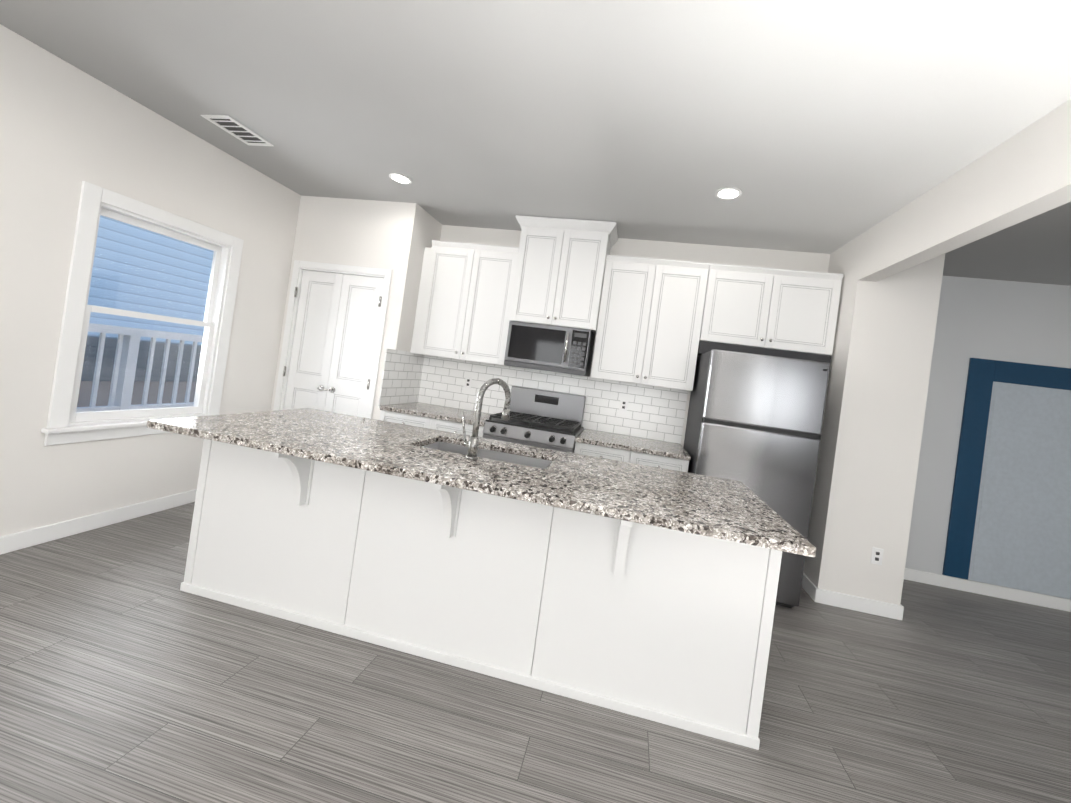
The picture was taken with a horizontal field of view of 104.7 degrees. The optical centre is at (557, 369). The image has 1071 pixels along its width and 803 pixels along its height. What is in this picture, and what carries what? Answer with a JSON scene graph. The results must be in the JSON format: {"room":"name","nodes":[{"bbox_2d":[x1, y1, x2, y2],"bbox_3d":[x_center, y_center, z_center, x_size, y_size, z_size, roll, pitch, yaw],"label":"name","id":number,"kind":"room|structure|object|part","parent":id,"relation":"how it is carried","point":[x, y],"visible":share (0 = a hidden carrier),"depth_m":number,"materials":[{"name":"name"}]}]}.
{"room":"kitchen","nodes":[
{"label":"kitchen","id":0,"kind":"room"},
{"bbox_2d":[0,24,300,536],"bbox_3d":[-3.203,-0.398,0.730,0.120,2.720,7.400,8,0,10],"label":"wall","id":1,"kind":"structure","parent":0,"point":[55,114],"depth_m":2.45,"materials":[{"name":"paint"}]},
{"bbox_2d":[0,489,196,554],"bbox_3d":[-3.357,0.901,0.456,0.015,0.100,6.889,8,0,10],"label":"baseboard","id":2,"kind":"structure","parent":1,"relation":"attached to","point":[29,538],"depth_m":2.61,"materials":[{"name":"white wood"}]},
{"bbox_2d":[41,181,243,445],"bbox_3d":[-2.799,-0.318,2.876,0.175,1.543,1.040,8,0,10],"label":"window","id":3,"kind":"structure","parent":1,"relation":"in","point":[60,428],"depth_m":2.71,"materials":[{"name":"white wood"}]},
{"bbox_3d":[-2.822,-0.330,2.881,0.065,1.323,0.798,8,0,10],"label":"window sash","id":4,"kind":"part","parent":3,"relation":"part of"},
{"bbox_2d":[270,196,310,410],"bbox_3d":[-2.532,-0.280,3.910,0.104,2.720,0.120,8,0,10],"label":"wall","id":5,"kind":"structure","parent":0,"point":[301,228],"depth_m":3.86,"materials":[{"name":"paint"}]},
{"bbox_2d":[301,196,441,419],"bbox_3d":[-1.921,-0.196,3.998,1.079,2.720,0.510,8,0,10],"label":"wall","id":6,"kind":"structure","parent":0,"point":[351,232],"depth_m":3.74,"materials":[{"name":"paint"}]},
{"bbox_2d":[273,260,392,418],"bbox_3d":[-2.094,0.088,3.812,1.001,2.107,0.139,8,0,10],"label":"trim","id":7,"kind":"structure","parent":6,"relation":"attached to","point":[386,274],"depth_m":3.79,"materials":[{"name":"white wood"}]},
{"bbox_2d":[283,270,383,417],"bbox_3d":[-2.106,0.119,3.767,0.891,2.018,0.094,8,0,10],"label":"pantry door","id":8,"kind":"structure","parent":6,"relation":"in","point":[334,342],"depth_m":3.78,"materials":[{"name":"white wood"}]},
{"bbox_2d":[0,502,1070,802],"bbox_3d":[0.723,1.530,0.151,8.490,0.050,7.980,8,0,10],"label":"floor","id":9,"kind":"structure","parent":0,"point":[130,672],"depth_m":1.68,"materials":[{"name":"grey wood"}]},
{"bbox_2d":[380,410,483,436],"bbox_3d":[-1.068,0.847,3.741,0.944,0.880,0.648,8,0,10],"label":"base cabinet","id":10,"kind":"object","parent":9,"relation":"on","point":[423,422],"visible":0.15,"depth_m":3.46,"materials":[{"name":"white wood"}]},
{"bbox_2d":[380,402,690,460],"bbox_3d":[-0.209,0.501,3.602,2.564,0.035,0.636,8,0,10],"label":"countertop","id":11,"kind":"structure","parent":10,"relation":"on","point":[636,444],"depth_m":3.44,"materials":[{"name":"stone"}]},
{"bbox_2d":[162,430,781,749],"bbox_3d":[-0.480,0.914,2.170,2.854,0.880,0.937,8,0,10],"label":"kitchen island","id":12,"kind":"object","parent":9,"relation":"on","point":[644,591],"depth_m":1.87,"materials":[{"name":"wood"}]},
{"bbox_2d":[147,408,815,556],"bbox_3d":[-0.431,0.459,2.161,2.888,0.035,0.980,8,0,10],"label":"island countertop","id":13,"kind":"structure","parent":12,"relation":"on","point":[721,509],"depth_m":1.88,"materials":[{"name":"stone"}]},
{"bbox_2d":[455,378,510,457],"bbox_3d":[-0.370,0.242,2.125,0.200,0.411,0.216,8,0,10],"label":"faucet","id":14,"kind":"object","parent":13,"relation":"on","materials":[{"name":"silver metal"}]},
{"bbox_2d":[427,438,550,465],"bbox_3d":[-0.412,0.596,2.286,0.764,0.254,0.384,8,0,10],"label":"sink","id":15,"kind":"object","parent":13,"relation":"in","point":[507,455],"depth_m":2.46,"materials":[{"name":"silver metal"}]},
{"bbox_2d":[482,386,585,452],"bbox_3d":[-0.224,0.790,3.552,0.745,1.216,0.714,8,0,10],"label":"range","id":16,"kind":"object","parent":9,"relation":"on","point":[546,419],"visible":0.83,"depth_m":3.48,"materials":[{"name":"silver metal"}]},
{"bbox_2d":[574,442,688,471],"bbox_3d":[0.554,1.065,3.449,0.870,0.880,0.648,8,0,10],"label":"base cabinet","id":17,"kind":"object","parent":9,"relation":"on","point":[635,457],"visible":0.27,"depth_m":3.16,"materials":[{"name":"white wood"}]},
{"bbox_2d":[683,349,829,608],"bbox_3d":[1.419,0.756,3.217,0.768,1.722,0.772,8,0,10],"label":"fridge","id":18,"kind":"object","parent":9,"relation":"on","point":[754,424],"visible":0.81,"depth_m":2.84,"materials":[{"name":"silver metal"}]},
{"bbox_2d":[697,341,831,578],"bbox_3d":[1.560,0.729,3.456,0.993,1.817,0.306,8,0,10],"label":"wall","id":19,"kind":"structure","parent":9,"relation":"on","point":[704,347],"depth_m":3.32,"materials":[{"name":"beige paint"}]},
{"bbox_2d":[0,0,1070,285],"bbox_3d":[1.097,-1.215,0.174,8.490,0.050,7.980,8,0,10],"label":"ceiling","id":20,"kind":"structure","parent":0,"point":[822,126],"depth_m":2.02,"materials":[{"name":"paint"}]},
{"bbox_2d":[201,115,273,145],"bbox_3d":[-2.142,-1.604,2.774,0.215,0.008,0.335,8,0,10],"label":"ceiling vent","id":21,"kind":"object","parent":20,"relation":"in","point":[236,129],"visible":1,"depth_m":2.76,"materials":[{"name":"white metal"}]},
{"bbox_2d":[389,173,411,183],"bbox_3d":[-1.212,-1.474,3.183,0.170,0.008,0.170,8,0,10],"label":"recessed light","id":22,"kind":"object","parent":20,"relation":"in","point":[400,178],"visible":1,"depth_m":3.17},
{"bbox_2d":[715,187,741,199],"bbox_3d":[1.123,-1.160,2.717,0.170,0.008,0.170,8,0,10],"label":"recessed light","id":23,"kind":"object","parent":20,"relation":"in","point":[727,193],"visible":1,"depth_m":2.71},
{"bbox_2d":[440,225,829,446],"bbox_3d":[-0.225,0.035,4.013,4.892,2.720,0.120,8,0,10],"label":"wall","id":24,"kind":"structure","parent":0,"point":[777,259],"depth_m":3.74,"materials":[{"name":"paint"}]},
{"bbox_2d":[410,247,431,354],"bbox_3d":[-1.255,-0.649,4.016,0.091,1.006,0.267,8,0,10],"label":"upper cabinet","id":25,"kind":"object","parent":24,"relation":"attached to","point":[421,298],"visible":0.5,"depth_m":3.89,"materials":[{"name":"white wood"}]},
{"bbox_2d":[417,240,518,366],"bbox_3d":[-0.798,-0.616,3.893,0.849,1.061,0.348,8,0,10],"label":"upper cabinet","id":26,"kind":"object","parent":24,"relation":"attached to","point":[467,302],"visible":1,"depth_m":3.75,"materials":[{"name":"white wood"}]},
{"bbox_2d":[378,348,687,443],"bbox_3d":[-0.179,0.250,3.604,2.574,0.510,0.654,8,0,10],"label":"backsplash","id":27,"kind":"structure","parent":24,"relation":"attached to","point":[655,412],"depth_m":3.85,"materials":[{"name":"tile"}]},
{"bbox_2d":[464,376,471,388],"bbox_3d":[-0.880,0.124,4.051,0.070,0.115,0.006,8,0,10],"label":"outlet","id":28,"kind":"object","parent":27,"relation":"attached to","point":[468,382],"visible":1,"depth_m":4.05,"materials":[{"name":"white plastic"}]},
{"bbox_2d":[619,399,627,411],"bbox_3d":[0.605,0.324,3.784,0.070,0.115,0.006,8,0,10],"label":"outlet","id":29,"kind":"object","parent":27,"relation":"attached to","point":[623,405],"visible":1,"depth_m":3.78,"materials":[{"name":"white plastic"}]},
{"bbox_2d":[509,215,617,334],"bbox_3d":[0.035,-0.835,3.727,0.880,0.916,0.402,8,0,10],"label":"upper cabinet","id":30,"kind":"object","parent":24,"relation":"attached to","point":[560,271],"visible":1,"depth_m":3.56,"materials":[{"name":"white wood"}]},
{"bbox_2d":[504,321,594,376],"bbox_3d":[-0.069,-0.185,3.697,0.720,0.393,0.437,8,0,10],"label":"microwave","id":31,"kind":"object","parent":30,"relation":"attached to","point":[560,349],"visible":1,"depth_m":3.53,"materials":[{"name":"silver metal"}]},
{"bbox_2d":[590,255,709,390],"bbox_3d":[0.789,-0.402,3.608,0.852,1.061,0.348,8,0,10],"label":"upper cabinet","id":32,"kind":"object","parent":24,"relation":"attached to","point":[649,321],"visible":1,"depth_m":3.46,"materials":[{"name":"white wood"}]},
{"bbox_2d":[699,263,843,355],"bbox_3d":[1.722,-0.490,3.447,0.997,0.637,0.348,8,0,10],"label":"upper cabinet","id":33,"kind":"object","parent":24,"relation":"attached to","point":[783,309],"visible":1,"depth_m":3.30,"materials":[{"name":"white wood"}]},
{"bbox_2d":[803,233,944,604],"bbox_3d":[2.407,0.389,3.448,0.535,2.720,0.980,8,0,10],"label":"wall","id":34,"kind":"structure","parent":0,"point":[872,431],"depth_m":2.97,"materials":[{"name":"paint"}]},
{"bbox_2d":[802,573,816,600],"bbox_3d":[1.920,1.643,3.253,0.015,0.100,0.511,8,0,10],"label":"baseboard","id":35,"kind":"structure","parent":34,"relation":"attached to","point":[809,587],"depth_m":3.10,"materials":[{"name":"white wood"}]},
{"bbox_2d":[814,588,903,619],"bbox_3d":[2.144,1.671,2.946,0.567,0.100,0.015,8,0,10],"label":"baseboard","id":36,"kind":"structure","parent":34,"relation":"attached to","point":[862,604],"depth_m":2.94,"materials":[{"name":"white wood"}]},
{"bbox_2d":[871,547,883,564],"bbox_3d":[2.274,1.327,2.939,0.070,0.115,0.006,8,0,10],"label":"outlet","id":37,"kind":"object","parent":34,"relation":"attached to","point":[877,556],"visible":1,"depth_m":2.94,"materials":[{"name":"white plastic"}]},
{"bbox_2d":[858,99,1070,281],"bbox_3d":[1.685,-0.934,-0.375,0.120,0.357,6.880,8,0,10],"label":"header beam","id":38,"kind":"structure","parent":0,"point":[1024,174],"depth_m":1.99,"materials":[{"name":"paint"}]},
{"bbox_2d":[905,276,1070,597],"bbox_3d":[4.237,0.638,3.555,3.063,2.720,0.120,8,0,10],"label":"wall","id":39,"kind":"structure","parent":0,"point":[1014,321],"depth_m":3.63,"materials":[{"name":"white paint"}]},
{"bbox_2d":[904,568,1070,611],"bbox_3d":[3.998,1.927,3.486,2.926,0.100,0.015,8,0,10],"label":"baseboard","id":40,"kind":"structure","parent":39,"relation":"attached to","point":[1027,597],"depth_m":3.53,"materials":[{"name":"white wood"}]},
{"bbox_2d":[942,358,1070,598],"bbox_3d":[4.088,0.920,3.500,1.228,1.912,0.021,8,0,10],"label":"wall panel","id":41,"kind":"object","parent":39,"relation":"in","point":[1009,525],"depth_m":3.53,"materials":[{"name":"paint"}]},
{"label":"outside","id":42,"kind":"structure","parent":0,"visible":0},
{"bbox_2d":[76,215,213,411],"bbox_3d":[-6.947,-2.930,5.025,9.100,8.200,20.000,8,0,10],"label":"window glass","id":43,"kind":"structure","parent":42,"point":[144,269],"depth_m":6.96,"materials":[{"name":"clear glass"}]}
]}

